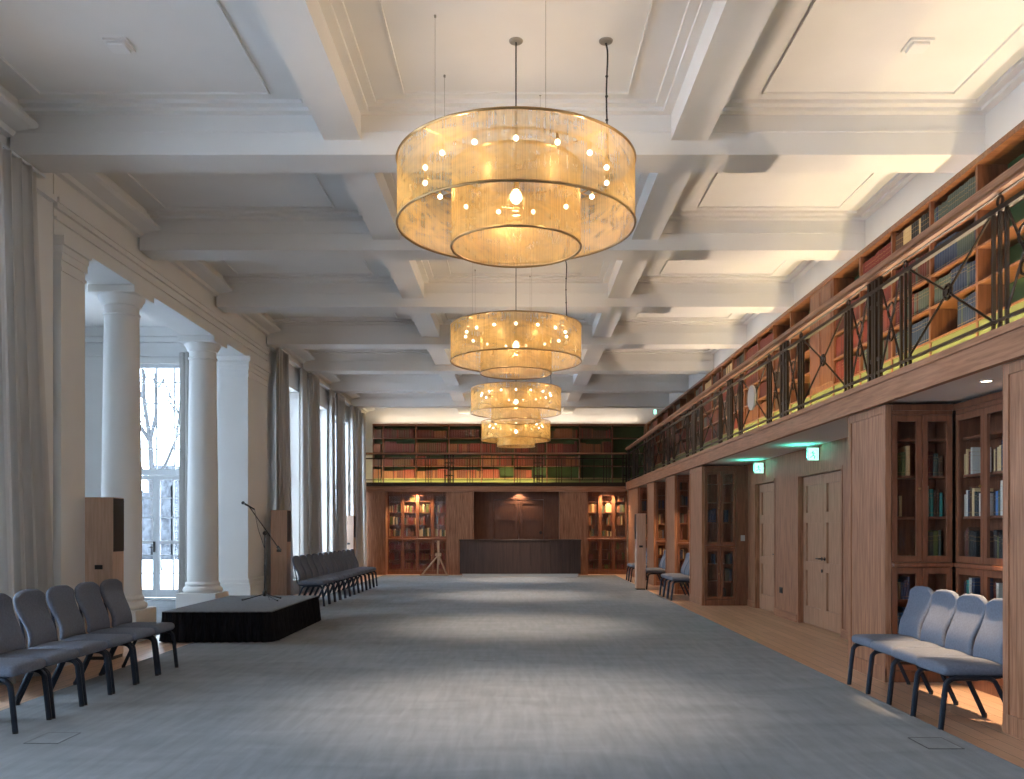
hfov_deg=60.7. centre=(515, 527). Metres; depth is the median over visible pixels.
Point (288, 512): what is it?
grille
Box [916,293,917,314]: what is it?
book
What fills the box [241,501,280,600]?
microphone stand
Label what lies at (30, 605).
chair
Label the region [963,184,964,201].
book
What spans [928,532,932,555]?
book
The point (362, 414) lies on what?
curtain
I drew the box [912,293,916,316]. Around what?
book
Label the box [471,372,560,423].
chandelier
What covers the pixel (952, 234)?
book
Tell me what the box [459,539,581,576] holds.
reception desk
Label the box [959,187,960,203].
book
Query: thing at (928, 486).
book
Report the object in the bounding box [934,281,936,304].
book
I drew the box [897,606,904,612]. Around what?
book
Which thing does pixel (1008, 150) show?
bookcase
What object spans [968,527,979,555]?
book
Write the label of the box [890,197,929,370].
bookcase
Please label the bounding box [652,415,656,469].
bookcase
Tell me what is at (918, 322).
book
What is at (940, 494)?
book
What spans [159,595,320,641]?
stage
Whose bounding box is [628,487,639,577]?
pilaster
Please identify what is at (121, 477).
column
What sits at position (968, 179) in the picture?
book
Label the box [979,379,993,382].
recessed light
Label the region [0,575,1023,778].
floor
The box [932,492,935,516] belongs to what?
book
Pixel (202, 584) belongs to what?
column
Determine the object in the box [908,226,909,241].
book
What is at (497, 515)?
wall panel
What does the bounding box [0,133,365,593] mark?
wall
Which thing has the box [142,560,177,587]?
ground
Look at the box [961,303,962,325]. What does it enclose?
book
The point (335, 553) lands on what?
chair
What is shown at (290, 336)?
beam
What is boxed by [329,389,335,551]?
curtain
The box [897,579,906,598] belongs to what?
book
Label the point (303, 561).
chair
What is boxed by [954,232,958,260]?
book
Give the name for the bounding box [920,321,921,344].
book
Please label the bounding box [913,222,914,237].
book
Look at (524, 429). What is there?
chandelier
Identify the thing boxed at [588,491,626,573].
bookcase
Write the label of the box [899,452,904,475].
book
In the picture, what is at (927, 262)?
book
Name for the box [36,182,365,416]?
trim
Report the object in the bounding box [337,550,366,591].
chair
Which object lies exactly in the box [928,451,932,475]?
book
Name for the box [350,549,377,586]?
chair
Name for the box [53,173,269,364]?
entablature
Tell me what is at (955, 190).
book
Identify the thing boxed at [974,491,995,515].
book
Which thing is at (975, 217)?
book
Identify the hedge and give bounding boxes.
[142,465,178,559]
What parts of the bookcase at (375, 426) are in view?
panel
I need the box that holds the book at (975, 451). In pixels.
[971,447,990,473]
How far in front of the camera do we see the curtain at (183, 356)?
17.91 m
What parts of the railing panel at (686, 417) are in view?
post, post, rail, rail, post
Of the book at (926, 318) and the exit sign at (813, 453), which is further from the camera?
the exit sign at (813, 453)
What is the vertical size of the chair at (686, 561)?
0.958 m
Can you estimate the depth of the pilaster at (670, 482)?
20.26 m
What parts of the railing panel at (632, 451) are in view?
post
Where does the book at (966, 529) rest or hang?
on the bookcase at (979, 421)
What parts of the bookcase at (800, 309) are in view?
shelf, shelf, shelf, panel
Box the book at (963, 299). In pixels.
[963,299,964,324]
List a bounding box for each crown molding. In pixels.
[0,88,374,412]
[85,327,216,355]
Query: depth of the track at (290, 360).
21.75 m
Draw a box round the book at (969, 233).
[968,233,969,251]
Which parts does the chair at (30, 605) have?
frame, leg, backrest, leg, seat, leg, leg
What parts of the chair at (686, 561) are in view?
leg, seat, backrest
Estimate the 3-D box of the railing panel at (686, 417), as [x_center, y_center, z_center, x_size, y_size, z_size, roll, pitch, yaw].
[3.580,-1.972,19.055,0.044,1.035,2.950,0,0,0]
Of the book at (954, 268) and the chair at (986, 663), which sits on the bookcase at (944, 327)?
the book at (954, 268)
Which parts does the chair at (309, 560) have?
backrest, seat, leg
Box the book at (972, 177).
[972,177,973,194]
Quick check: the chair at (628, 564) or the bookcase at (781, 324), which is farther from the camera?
the chair at (628, 564)
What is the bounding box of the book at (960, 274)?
[959,264,961,291]
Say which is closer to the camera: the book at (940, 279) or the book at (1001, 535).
the book at (1001, 535)
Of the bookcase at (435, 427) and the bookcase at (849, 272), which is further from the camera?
the bookcase at (435, 427)
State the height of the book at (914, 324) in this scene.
0.265 m
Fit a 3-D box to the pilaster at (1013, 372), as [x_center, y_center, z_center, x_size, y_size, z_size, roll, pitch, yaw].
[4.083,0.150,5.875,0.994,2.700,1.150,0,0,0]
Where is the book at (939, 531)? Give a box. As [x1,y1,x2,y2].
[930,530,940,555]
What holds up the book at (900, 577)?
on the bookcase at (924, 428)
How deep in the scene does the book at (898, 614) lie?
8.56 m
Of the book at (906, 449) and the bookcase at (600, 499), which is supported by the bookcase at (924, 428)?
the book at (906, 449)
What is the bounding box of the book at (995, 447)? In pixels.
[995,447,996,470]
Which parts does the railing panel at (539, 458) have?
post, post, rail, rail, rail, post, post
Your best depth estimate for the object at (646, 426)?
28.37 m
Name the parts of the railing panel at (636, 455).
post, post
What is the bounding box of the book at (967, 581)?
[966,580,968,593]
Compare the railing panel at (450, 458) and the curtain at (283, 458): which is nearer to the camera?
the curtain at (283, 458)
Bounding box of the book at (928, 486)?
[928,486,928,515]
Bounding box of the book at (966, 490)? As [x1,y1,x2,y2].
[966,490,969,515]
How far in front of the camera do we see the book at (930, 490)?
8.56 m
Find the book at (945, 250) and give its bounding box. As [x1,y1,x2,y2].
[944,239,946,266]
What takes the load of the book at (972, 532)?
on the bookcase at (979, 421)
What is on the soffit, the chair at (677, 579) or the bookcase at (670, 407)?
the bookcase at (670, 407)
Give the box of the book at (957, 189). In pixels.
[957,189,958,205]
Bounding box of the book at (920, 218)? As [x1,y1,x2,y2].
[919,218,920,233]
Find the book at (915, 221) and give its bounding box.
[915,221,916,236]
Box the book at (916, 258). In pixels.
[916,258,917,283]
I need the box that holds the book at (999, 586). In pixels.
[996,583,1002,597]
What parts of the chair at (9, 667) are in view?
leg, seat, leg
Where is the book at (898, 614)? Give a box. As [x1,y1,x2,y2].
[897,613,899,632]
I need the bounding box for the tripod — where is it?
[420,541,447,575]
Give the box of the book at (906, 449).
[898,446,909,475]
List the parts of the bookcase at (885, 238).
shelf, shelf, shelf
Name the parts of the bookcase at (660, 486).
door, door, cornice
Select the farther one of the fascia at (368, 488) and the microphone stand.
the fascia at (368, 488)
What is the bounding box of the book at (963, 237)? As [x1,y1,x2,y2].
[962,237,963,255]
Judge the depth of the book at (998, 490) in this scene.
7.85 m
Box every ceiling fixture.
[102,38,135,53]
[901,38,934,53]
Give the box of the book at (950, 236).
[949,235,951,263]
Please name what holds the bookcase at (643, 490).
on the floor at (822, 650)
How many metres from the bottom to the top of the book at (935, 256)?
0.289 m
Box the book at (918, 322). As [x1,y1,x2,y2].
[918,322,919,345]
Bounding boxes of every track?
[2,143,45,177]
[275,350,361,412]
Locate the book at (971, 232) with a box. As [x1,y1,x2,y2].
[970,232,971,249]
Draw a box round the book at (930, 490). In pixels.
[928,489,932,516]
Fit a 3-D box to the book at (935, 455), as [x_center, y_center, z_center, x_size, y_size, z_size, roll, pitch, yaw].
[4.109,-0.621,8.655,0.046,0.216,0.187,0,0,0]
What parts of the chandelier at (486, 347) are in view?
support frame, lamp shade, lamp shade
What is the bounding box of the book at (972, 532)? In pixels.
[971,531,992,556]
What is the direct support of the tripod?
on the floor at (591, 676)
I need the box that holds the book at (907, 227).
[906,227,907,242]
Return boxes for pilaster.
[53,235,91,665]
[366,492,387,574]
[446,492,473,574]
[559,492,587,574]
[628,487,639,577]
[647,482,655,585]
[665,475,676,593]
[689,466,704,605]
[848,404,890,681]
[1002,358,1023,739]
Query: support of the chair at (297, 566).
on the floor at (591, 676)
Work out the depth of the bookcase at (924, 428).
8.50 m
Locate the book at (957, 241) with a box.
[957,241,958,258]
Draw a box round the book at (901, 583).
[900,582,903,598]
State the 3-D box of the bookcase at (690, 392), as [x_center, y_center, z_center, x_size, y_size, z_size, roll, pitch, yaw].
[4.420,-2.428,21.470,0.320,1.995,0.920,0,0,0]
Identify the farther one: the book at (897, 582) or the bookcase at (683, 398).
the bookcase at (683, 398)
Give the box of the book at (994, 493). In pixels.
[994,493,997,515]
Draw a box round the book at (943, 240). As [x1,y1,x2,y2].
[942,240,943,267]
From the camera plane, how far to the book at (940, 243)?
8.89 m
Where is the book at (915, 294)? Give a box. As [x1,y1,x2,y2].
[914,294,915,315]
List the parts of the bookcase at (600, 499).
door, door, door, door, cornice, door, door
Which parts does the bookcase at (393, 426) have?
shelf, panel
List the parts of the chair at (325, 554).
backrest, seat, leg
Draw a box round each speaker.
[85,497,123,659]
[271,510,290,594]
[347,516,355,580]
[634,513,645,589]
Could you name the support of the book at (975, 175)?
on the bookcase at (944, 327)
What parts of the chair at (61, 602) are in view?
frame, leg, backrest, leg, seat, leg, leg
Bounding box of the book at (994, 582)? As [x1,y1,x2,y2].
[994,582,1002,597]
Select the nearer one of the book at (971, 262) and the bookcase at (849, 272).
the book at (971, 262)
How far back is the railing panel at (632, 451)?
27.13 m
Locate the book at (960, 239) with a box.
[959,239,960,257]
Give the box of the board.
[366,482,625,485]
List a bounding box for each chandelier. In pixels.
[396,0,635,267]
[450,260,581,379]
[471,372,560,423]
[481,414,550,447]
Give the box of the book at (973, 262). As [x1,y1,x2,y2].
[972,261,974,284]
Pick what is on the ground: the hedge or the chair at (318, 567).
the hedge
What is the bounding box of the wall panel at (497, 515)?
[474,492,558,538]
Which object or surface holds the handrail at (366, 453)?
on the railing panel at (450, 458)
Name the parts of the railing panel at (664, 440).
post, rail, post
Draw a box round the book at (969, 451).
[969,451,970,473]
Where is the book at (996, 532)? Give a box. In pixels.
[995,531,1002,557]
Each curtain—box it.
[0,142,56,684]
[178,352,188,592]
[276,348,293,594]
[299,367,309,592]
[309,373,322,590]
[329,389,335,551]
[336,393,346,582]
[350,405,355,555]
[355,407,363,576]
[361,413,366,574]
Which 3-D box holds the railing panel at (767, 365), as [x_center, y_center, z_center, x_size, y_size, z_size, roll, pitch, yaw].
[3.566,-1.972,13.155,0.072,1.035,2.950,0,0,0]
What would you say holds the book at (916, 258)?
on the bookcase at (923, 208)
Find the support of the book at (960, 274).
on the bookcase at (944, 327)
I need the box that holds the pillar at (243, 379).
[217,356,270,595]
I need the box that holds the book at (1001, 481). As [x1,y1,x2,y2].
[1000,480,1002,514]
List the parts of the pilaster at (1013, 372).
panel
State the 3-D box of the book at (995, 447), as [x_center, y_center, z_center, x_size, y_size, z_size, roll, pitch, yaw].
[4.425,-0.621,7.900,0.187,0.215,0.027,0,0,0]
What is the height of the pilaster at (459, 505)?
2.720 m
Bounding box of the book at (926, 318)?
[926,318,927,341]
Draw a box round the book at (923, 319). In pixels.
[922,319,923,343]
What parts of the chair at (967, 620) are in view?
leg, seat, leg, backrest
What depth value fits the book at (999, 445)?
7.83 m
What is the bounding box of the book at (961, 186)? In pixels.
[961,186,962,202]
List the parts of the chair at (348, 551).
backrest, seat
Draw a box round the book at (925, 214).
[925,214,926,228]
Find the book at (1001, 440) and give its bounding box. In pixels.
[1001,440,1002,469]
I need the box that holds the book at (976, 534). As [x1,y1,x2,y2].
[974,532,993,557]
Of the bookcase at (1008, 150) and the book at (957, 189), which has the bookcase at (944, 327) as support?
the book at (957, 189)
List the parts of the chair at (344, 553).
backrest, seat, leg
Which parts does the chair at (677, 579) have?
leg, leg, seat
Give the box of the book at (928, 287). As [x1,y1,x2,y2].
[927,287,928,308]
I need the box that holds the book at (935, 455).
[933,453,937,475]
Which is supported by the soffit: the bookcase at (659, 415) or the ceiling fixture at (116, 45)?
the bookcase at (659, 415)
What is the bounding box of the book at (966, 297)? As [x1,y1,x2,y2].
[966,297,967,323]
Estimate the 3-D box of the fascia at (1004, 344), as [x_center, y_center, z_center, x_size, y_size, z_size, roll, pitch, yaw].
[3.540,-1.327,16.460,0.080,0.255,22.920,0,0,0]
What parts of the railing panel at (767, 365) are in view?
post, post, rail, rail, rail, post, post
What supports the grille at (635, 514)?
attached to the speaker at (640, 518)
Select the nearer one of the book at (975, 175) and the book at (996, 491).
the book at (996, 491)
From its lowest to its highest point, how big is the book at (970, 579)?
0.220 m
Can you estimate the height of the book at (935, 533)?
0.292 m
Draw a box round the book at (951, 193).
[951,193,952,209]
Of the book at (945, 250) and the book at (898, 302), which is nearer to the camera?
the book at (945, 250)
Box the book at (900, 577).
[899,576,909,598]
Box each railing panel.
[366,454,448,481]
[449,454,537,481]
[538,454,626,481]
[627,447,633,480]
[634,436,648,478]
[649,423,667,472]
[668,406,692,464]
[693,381,728,453]
[729,343,782,438]
[783,281,873,416]
[873,176,1023,378]
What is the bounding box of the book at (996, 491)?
[996,491,997,514]
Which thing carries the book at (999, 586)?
on the bookcase at (979, 421)
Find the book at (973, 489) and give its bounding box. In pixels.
[972,488,992,515]
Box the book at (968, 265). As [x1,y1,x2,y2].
[967,264,969,286]
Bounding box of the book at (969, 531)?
[969,531,970,556]
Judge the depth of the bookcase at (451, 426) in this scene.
29.08 m
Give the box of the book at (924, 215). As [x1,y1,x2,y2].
[923,215,924,230]
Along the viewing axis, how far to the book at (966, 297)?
8.38 m
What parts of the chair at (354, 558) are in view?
backrest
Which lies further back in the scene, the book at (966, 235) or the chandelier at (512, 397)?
the chandelier at (512, 397)
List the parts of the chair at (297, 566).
backrest, leg, seat, leg, leg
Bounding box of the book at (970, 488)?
[970,488,971,515]
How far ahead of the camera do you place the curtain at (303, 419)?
19.85 m
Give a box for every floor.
[0,574,1023,767]
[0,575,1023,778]
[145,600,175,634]
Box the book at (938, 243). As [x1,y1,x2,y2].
[937,243,938,270]
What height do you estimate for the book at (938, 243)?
0.297 m
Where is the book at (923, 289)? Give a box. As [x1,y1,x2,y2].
[922,289,923,310]
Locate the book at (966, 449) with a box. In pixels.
[966,449,970,474]
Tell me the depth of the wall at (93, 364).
18.10 m
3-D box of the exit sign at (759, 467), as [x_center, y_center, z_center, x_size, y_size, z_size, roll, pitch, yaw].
[4.385,-1.080,15.766,0.190,0.200,0.058,0,0,0]
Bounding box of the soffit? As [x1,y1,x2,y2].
[626,357,1023,490]
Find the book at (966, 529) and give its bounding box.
[966,529,967,555]
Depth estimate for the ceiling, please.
7.81 m
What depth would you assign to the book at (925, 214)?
9.20 m
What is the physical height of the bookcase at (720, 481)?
2.700 m
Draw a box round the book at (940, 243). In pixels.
[939,242,941,269]
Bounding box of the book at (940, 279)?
[939,278,941,301]
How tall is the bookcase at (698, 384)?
1.995 m
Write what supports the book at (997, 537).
on the bookcase at (979, 421)
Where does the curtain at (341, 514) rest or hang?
hanging from the track at (290, 360)
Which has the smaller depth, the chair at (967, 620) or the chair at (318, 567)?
the chair at (967, 620)
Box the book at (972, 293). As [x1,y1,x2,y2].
[971,293,972,321]
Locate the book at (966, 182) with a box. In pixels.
[966,182,967,198]
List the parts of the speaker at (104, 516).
access panel, connector plate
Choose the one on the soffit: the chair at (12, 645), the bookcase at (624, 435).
the bookcase at (624, 435)
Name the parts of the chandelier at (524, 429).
lamp shade, lamp shade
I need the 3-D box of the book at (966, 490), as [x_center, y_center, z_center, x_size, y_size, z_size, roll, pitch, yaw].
[4.425,-0.238,8.411,0.187,0.250,0.027,0,0,0]
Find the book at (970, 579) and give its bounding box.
[969,578,971,593]
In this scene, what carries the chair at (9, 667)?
on the floor at (591, 676)
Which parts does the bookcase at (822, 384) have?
door, shelf, door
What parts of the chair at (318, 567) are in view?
backrest, seat, leg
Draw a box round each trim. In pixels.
[0,0,440,375]
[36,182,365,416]
[140,359,178,363]
[318,0,713,375]
[591,0,1023,375]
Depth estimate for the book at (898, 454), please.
8.56 m
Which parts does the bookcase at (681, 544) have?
door, door, cornice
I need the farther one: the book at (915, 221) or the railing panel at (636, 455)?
the railing panel at (636, 455)
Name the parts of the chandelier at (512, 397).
support frame, lamp shade, lamp shade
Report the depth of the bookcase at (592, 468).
29.08 m
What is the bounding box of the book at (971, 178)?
[970,178,971,195]
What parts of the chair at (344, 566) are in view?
backrest, seat, leg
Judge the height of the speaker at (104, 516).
1.850 m
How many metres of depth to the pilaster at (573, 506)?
28.00 m
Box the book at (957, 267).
[956,266,958,292]
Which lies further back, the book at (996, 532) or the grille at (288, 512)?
the grille at (288, 512)
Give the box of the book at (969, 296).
[968,294,970,322]
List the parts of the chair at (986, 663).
leg, leg, seat, leg, backrest, leg, frame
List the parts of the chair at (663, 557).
backrest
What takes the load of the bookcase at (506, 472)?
on the soffit
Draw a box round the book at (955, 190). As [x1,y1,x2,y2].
[955,190,956,206]
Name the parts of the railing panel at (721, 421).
post, post, rail, rail, rail, post, post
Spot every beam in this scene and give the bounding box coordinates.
[10,115,985,172]
[140,221,865,259]
[216,283,793,312]
[255,0,469,413]
[267,325,746,348]
[303,354,713,373]
[330,376,688,392]
[351,393,668,407]
[562,0,776,413]
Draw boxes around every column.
[88,284,155,642]
[176,335,228,607]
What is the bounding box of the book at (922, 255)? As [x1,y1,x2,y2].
[922,255,923,279]
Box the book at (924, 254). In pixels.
[924,254,925,276]
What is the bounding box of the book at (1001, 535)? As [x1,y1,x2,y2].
[1001,535,1002,558]
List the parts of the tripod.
leg, upright post, leg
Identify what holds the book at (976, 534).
on the bookcase at (979, 421)
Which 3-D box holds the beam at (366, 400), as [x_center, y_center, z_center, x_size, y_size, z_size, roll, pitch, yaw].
[-0.170,-3.890,26.500,9.580,0.460,0.470,0,0,0]
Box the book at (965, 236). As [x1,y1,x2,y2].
[964,236,965,253]
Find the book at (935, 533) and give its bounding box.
[928,531,937,555]
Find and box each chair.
[0,593,83,718]
[0,658,51,733]
[13,589,112,705]
[46,585,136,693]
[74,582,158,683]
[100,579,178,674]
[292,556,329,605]
[299,555,335,603]
[306,554,340,599]
[312,553,345,599]
[317,553,350,597]
[323,552,354,596]
[328,552,358,594]
[333,551,362,592]
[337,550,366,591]
[342,550,370,589]
[346,549,373,587]
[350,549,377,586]
[626,548,646,579]
[628,557,646,581]
[646,550,664,585]
[646,560,664,589]
[659,553,688,596]
[663,562,688,598]
[667,576,689,600]
[847,586,933,693]
[866,589,958,704]
[886,594,987,713]
[910,598,1002,730]
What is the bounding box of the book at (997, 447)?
[997,447,998,470]
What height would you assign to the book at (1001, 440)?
0.272 m
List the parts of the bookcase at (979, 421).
door, door, cornice, shelf, shelf, shelf, door, door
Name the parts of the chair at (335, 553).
backrest, seat, leg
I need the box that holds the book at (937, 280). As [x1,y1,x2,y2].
[937,280,938,302]
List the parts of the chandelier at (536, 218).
bulb, support frame, lamp shade, lamp shade, cord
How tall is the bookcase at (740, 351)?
1.995 m
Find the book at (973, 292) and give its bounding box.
[973,292,974,320]
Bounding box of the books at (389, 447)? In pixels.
[373,263,970,595]
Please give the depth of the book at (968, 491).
8.37 m
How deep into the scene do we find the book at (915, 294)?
9.46 m
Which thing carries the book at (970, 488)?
on the bookcase at (979, 421)
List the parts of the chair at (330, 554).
backrest, seat, leg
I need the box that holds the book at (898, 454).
[897,453,900,475]
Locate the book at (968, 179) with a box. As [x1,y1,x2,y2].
[968,179,969,197]
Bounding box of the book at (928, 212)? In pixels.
[927,212,928,227]
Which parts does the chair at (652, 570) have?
leg, seat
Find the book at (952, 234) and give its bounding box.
[952,234,953,261]
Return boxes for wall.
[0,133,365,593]
[85,343,219,578]
[366,408,653,566]
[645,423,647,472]
[654,81,1023,591]
[736,466,747,605]
[744,437,847,629]
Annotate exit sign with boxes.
[653,409,662,414]
[754,462,764,473]
[807,447,819,460]
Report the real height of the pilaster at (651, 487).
2.700 m
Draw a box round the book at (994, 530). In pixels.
[994,530,1002,557]
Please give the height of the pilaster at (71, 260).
4.675 m
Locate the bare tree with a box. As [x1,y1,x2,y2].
[140,369,178,570]
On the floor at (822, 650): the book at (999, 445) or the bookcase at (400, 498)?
the bookcase at (400, 498)
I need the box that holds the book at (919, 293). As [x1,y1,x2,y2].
[918,292,920,313]
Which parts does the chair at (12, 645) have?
backrest, leg, seat, leg, leg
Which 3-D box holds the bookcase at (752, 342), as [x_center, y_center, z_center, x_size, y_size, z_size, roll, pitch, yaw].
[4.420,-2.428,15.950,0.320,1.995,0.920,0,0,0]
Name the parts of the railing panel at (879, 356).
post, post, rail, rail, rail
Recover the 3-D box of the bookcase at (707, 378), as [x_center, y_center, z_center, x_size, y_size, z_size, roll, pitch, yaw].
[4.420,-2.428,19.630,0.320,1.995,0.920,0,0,0]
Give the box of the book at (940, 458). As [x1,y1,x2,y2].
[938,456,942,475]
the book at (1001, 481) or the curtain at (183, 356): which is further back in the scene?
the curtain at (183, 356)
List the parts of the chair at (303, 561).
backrest, seat, leg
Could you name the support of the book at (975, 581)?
on the bookcase at (979, 421)
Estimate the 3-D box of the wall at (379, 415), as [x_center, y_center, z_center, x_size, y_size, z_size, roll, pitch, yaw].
[-0.325,-1.310,29.250,10.150,5.620,0.300,0,0,0]
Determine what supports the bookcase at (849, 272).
on the soffit
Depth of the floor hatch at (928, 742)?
6.04 m
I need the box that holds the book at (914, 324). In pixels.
[913,324,914,346]
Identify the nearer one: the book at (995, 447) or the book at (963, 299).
the book at (995, 447)
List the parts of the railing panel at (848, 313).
post, post, rail, rail, rail, post, post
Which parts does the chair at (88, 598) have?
leg, backrest, leg, seat, leg, leg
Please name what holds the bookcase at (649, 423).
on the soffit
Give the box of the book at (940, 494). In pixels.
[938,493,941,516]
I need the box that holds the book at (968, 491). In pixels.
[968,491,969,515]
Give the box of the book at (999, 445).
[999,445,1000,470]
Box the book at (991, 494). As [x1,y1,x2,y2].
[979,493,993,515]
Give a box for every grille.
[113,498,123,551]
[287,511,290,541]
[354,516,355,536]
[634,514,635,538]
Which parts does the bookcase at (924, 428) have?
shelf, door, door, shelf, shelf, shelf, cornice, door, door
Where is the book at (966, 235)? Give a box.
[966,235,967,252]
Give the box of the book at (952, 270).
[951,269,953,293]
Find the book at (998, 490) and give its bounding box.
[998,490,999,514]
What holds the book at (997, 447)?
on the bookcase at (979, 421)
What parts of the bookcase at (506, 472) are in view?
shelf, shelf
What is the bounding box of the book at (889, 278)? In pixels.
[888,278,889,300]
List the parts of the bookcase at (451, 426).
shelf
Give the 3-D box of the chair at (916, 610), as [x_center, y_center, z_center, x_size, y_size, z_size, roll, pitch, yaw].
[3.502,1.021,8.164,0.653,0.958,0.498,0,0,0]
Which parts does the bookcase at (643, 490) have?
door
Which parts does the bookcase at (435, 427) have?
shelf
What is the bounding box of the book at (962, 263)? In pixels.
[962,263,963,289]
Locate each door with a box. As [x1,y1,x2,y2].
[140,364,178,599]
[754,478,774,611]
[797,465,842,633]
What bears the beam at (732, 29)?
attached to the ceiling
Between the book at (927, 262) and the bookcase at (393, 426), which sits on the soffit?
the bookcase at (393, 426)
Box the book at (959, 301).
[959,301,960,326]
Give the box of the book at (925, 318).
[924,318,925,342]
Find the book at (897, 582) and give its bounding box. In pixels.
[897,582,899,598]
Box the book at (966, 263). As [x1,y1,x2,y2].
[964,262,970,288]
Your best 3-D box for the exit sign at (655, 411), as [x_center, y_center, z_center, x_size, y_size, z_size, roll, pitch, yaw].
[4.400,-3.570,26.918,0.360,0.160,0.045,0,0,0]
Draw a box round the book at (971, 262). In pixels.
[970,262,971,285]
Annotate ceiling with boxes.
[0,0,1023,381]
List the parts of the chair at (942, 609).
leg, seat, leg, backrest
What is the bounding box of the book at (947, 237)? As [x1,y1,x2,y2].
[947,237,948,264]
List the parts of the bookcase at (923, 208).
shelf, shelf, shelf, shelf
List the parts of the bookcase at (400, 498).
door, door, door, door, cornice, shelf, shelf, shelf, door, door, door, door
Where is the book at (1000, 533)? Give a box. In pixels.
[999,532,1002,557]
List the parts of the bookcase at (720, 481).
door, door, shelf, shelf, cornice, door, door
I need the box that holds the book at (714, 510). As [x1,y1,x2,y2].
[712,509,715,521]
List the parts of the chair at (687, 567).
leg, seat, backrest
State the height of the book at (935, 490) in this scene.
0.266 m
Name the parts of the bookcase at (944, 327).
shelf, shelf, shelf, shelf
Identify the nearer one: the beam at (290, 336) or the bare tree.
the beam at (290, 336)
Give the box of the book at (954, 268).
[954,268,955,293]
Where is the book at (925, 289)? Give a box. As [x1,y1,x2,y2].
[924,288,926,309]
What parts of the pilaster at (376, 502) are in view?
panel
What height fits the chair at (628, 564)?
0.958 m
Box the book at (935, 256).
[934,246,936,272]
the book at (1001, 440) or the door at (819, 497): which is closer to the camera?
the book at (1001, 440)
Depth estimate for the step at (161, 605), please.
16.82 m
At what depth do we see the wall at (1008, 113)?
10.26 m
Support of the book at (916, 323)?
on the bookcase at (923, 208)
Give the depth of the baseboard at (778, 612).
14.44 m
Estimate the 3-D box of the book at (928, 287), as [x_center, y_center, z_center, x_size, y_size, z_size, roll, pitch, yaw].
[4.414,-2.399,9.175,0.208,0.238,0.043,0,0,0]
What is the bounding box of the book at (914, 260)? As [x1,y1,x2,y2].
[913,259,915,285]
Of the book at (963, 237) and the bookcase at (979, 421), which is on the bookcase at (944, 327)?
the book at (963, 237)
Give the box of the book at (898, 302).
[897,302,898,324]
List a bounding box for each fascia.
[366,486,625,491]
[626,317,1023,489]
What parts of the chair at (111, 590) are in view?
backrest, leg, seat, leg, leg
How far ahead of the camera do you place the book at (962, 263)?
8.43 m
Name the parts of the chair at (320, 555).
backrest, seat, leg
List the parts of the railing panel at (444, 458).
rail, rail, rail, post, post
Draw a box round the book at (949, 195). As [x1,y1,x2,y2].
[948,195,949,212]
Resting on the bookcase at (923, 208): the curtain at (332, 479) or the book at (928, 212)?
the book at (928, 212)
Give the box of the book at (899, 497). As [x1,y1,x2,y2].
[897,496,901,516]
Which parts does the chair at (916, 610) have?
leg, seat, leg, backrest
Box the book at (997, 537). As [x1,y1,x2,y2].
[997,537,998,557]
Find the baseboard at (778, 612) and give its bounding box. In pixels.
[747,600,847,638]
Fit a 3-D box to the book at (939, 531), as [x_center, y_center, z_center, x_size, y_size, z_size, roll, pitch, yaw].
[4.152,0.171,8.655,0.024,0.298,0.187,0,0,0]
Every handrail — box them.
[366,453,625,453]
[625,158,1023,450]
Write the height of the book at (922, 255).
0.280 m
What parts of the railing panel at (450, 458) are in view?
post, post, rail, rail, rail, post, post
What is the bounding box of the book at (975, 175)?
[974,175,975,193]
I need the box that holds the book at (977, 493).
[977,493,978,515]
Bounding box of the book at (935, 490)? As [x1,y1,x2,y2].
[933,489,938,516]
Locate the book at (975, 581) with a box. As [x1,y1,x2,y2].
[972,578,992,599]
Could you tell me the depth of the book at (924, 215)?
9.25 m
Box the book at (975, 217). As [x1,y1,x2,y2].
[974,217,975,247]
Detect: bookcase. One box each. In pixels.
[372,424,382,481]
[383,424,415,481]
[388,492,445,573]
[416,424,448,481]
[449,424,480,481]
[481,424,513,481]
[514,424,546,481]
[547,424,579,481]
[580,424,612,481]
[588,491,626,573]
[613,424,645,481]
[640,487,646,578]
[647,419,651,471]
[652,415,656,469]
[656,482,664,585]
[657,411,661,468]
[662,407,667,465]
[667,402,673,463]
[673,397,679,461]
[677,475,688,593]
[679,392,686,459]
[686,386,693,455]
[693,379,701,452]
[702,372,710,449]
[705,466,735,605]
[710,364,720,446]
[720,356,731,441]
[731,346,743,437]
[743,335,757,432]
[757,323,772,426]
[772,309,789,420]
[789,293,809,413]
[809,274,832,405]
[832,253,859,395]
[858,228,891,384]
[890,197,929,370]
[891,404,953,681]
[928,160,976,355]
[953,391,1002,697]
[974,120,1023,335]
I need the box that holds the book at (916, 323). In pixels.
[916,323,917,345]
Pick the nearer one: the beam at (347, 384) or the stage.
the stage
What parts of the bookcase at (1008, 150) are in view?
shelf, shelf, shelf, shelf, panel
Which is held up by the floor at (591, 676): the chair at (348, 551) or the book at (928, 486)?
the chair at (348, 551)
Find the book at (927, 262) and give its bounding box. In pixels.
[926,252,928,277]
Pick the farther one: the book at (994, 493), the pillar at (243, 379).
the pillar at (243, 379)
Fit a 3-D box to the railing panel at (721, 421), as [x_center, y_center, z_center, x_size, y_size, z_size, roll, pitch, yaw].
[3.580,-1.972,16.105,0.044,1.035,2.950,0,0,0]
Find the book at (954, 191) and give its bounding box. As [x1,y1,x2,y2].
[953,191,954,208]
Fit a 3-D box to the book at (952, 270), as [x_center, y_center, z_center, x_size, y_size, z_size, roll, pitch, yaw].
[4.414,-2.419,8.656,0.208,0.277,0.047,0,0,0]
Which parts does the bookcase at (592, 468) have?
shelf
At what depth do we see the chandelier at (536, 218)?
6.98 m
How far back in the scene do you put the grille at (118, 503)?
10.07 m
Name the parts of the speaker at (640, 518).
access panel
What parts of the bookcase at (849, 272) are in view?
shelf, shelf, shelf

